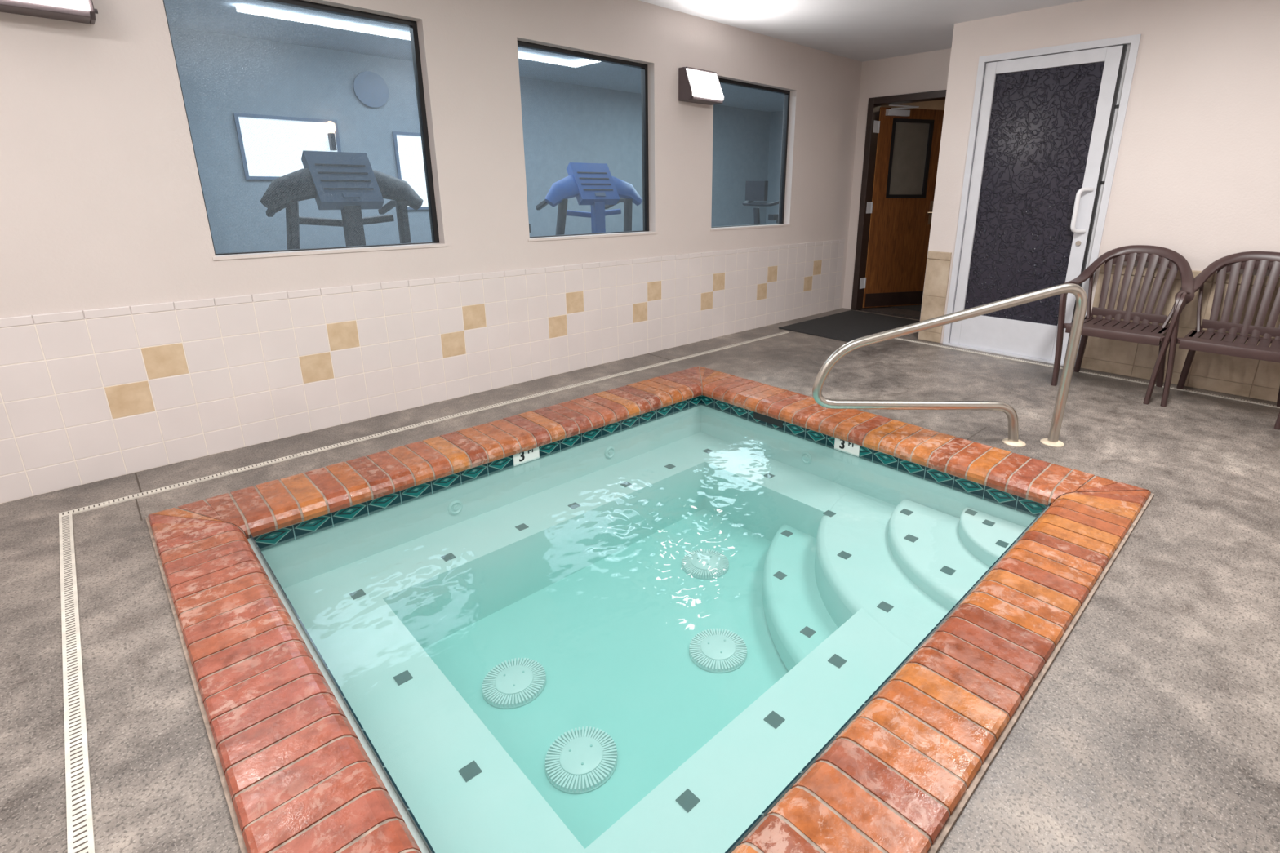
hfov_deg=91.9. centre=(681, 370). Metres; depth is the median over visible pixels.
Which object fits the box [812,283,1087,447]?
handrail
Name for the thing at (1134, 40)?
door frame
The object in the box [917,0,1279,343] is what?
wall
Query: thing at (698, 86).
wall sconce
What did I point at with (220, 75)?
wall
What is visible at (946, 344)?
threshold
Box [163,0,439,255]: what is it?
frame
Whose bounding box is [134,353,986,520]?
joint
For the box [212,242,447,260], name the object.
sill
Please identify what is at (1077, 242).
cylinder
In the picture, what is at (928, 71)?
wall
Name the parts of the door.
leaf glass, pull handle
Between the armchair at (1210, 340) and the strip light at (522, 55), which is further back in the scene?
the strip light at (522, 55)
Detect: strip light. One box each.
[235,4,410,39]
[518,52,600,66]
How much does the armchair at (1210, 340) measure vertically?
0.880 m
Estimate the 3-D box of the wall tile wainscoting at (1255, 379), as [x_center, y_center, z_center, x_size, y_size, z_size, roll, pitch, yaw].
[3.294,-0.238,3.827,0.015,0.734,3.725,-15,22,-42]
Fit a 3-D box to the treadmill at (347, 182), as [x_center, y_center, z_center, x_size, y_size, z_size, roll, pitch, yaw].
[-2.726,-0.885,4.692,0.987,1.426,1.900,-15,22,-42]
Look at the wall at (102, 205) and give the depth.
3.24 m
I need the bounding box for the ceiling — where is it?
[639,0,1084,62]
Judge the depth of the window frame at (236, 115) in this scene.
5.79 m
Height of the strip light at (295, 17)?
0.040 m
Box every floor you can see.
[0,307,1279,852]
[857,306,920,319]
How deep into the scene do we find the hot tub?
2.28 m
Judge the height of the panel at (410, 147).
0.750 m
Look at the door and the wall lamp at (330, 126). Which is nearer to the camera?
the door
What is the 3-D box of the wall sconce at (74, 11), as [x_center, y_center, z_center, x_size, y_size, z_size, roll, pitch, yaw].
[-2.301,-1.375,2.159,0.350,0.217,0.142,-15,22,-42]
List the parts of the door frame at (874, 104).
hinges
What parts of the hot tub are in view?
plate, plate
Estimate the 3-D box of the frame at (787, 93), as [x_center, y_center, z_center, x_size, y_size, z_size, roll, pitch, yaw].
[0.548,-1.793,5.181,1.045,1.125,0.042,-15,22,-42]
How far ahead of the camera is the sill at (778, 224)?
5.24 m
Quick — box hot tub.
[145,365,1154,852]
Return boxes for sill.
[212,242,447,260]
[528,231,657,241]
[710,223,791,230]
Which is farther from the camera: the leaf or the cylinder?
the leaf
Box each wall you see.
[0,0,862,322]
[168,26,783,253]
[842,48,951,309]
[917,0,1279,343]
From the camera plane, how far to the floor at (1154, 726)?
1.76 m
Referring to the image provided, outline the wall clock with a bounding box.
[352,71,388,107]
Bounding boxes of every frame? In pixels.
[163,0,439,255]
[232,112,341,179]
[391,131,428,209]
[517,40,648,237]
[711,77,790,227]
[851,89,946,310]
[942,33,1141,365]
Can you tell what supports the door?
in the wall at (1197, 176)
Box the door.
[949,44,1123,362]
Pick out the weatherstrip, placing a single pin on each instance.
(1126, 50)
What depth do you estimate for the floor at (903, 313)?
6.40 m
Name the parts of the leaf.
kick plate, lite glass, lite frame, lever handle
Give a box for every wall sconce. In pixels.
[0,0,97,24]
[678,66,724,105]
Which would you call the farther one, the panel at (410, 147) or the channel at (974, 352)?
the panel at (410, 147)
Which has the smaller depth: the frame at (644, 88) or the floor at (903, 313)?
the frame at (644, 88)
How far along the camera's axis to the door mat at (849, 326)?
5.68 m
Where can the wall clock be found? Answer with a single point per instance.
(370, 88)
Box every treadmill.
[259,150,423,249]
[535,162,642,235]
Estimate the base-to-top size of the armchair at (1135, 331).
0.880 m
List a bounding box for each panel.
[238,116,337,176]
[396,134,428,206]
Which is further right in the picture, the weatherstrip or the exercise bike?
the weatherstrip
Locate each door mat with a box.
[778,310,919,342]
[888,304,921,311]
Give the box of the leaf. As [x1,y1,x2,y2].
[862,104,944,307]
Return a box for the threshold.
[942,342,1063,365]
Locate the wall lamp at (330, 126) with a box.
[325,120,337,150]
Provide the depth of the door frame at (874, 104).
6.10 m
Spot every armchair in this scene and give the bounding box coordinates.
[1051,244,1195,404]
[1160,251,1279,429]
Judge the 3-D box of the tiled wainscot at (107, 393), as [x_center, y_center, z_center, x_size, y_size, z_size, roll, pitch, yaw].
[-1.015,-0.276,3.899,7.500,0.722,0.010,-15,22,-42]
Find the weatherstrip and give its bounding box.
[1067,44,1130,342]
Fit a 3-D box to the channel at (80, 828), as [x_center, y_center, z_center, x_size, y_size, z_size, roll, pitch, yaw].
[0.866,0.565,2.338,4.598,0.006,4.556,-15,22,-42]
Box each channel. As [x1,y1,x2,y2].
[58,331,788,852]
[893,337,1279,408]
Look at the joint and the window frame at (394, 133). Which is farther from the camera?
the window frame at (394, 133)
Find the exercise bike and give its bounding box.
[742,180,778,224]
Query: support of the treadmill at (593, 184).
on the floor
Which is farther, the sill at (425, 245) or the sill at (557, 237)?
the sill at (557, 237)
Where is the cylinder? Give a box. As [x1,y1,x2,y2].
[1075,240,1081,245]

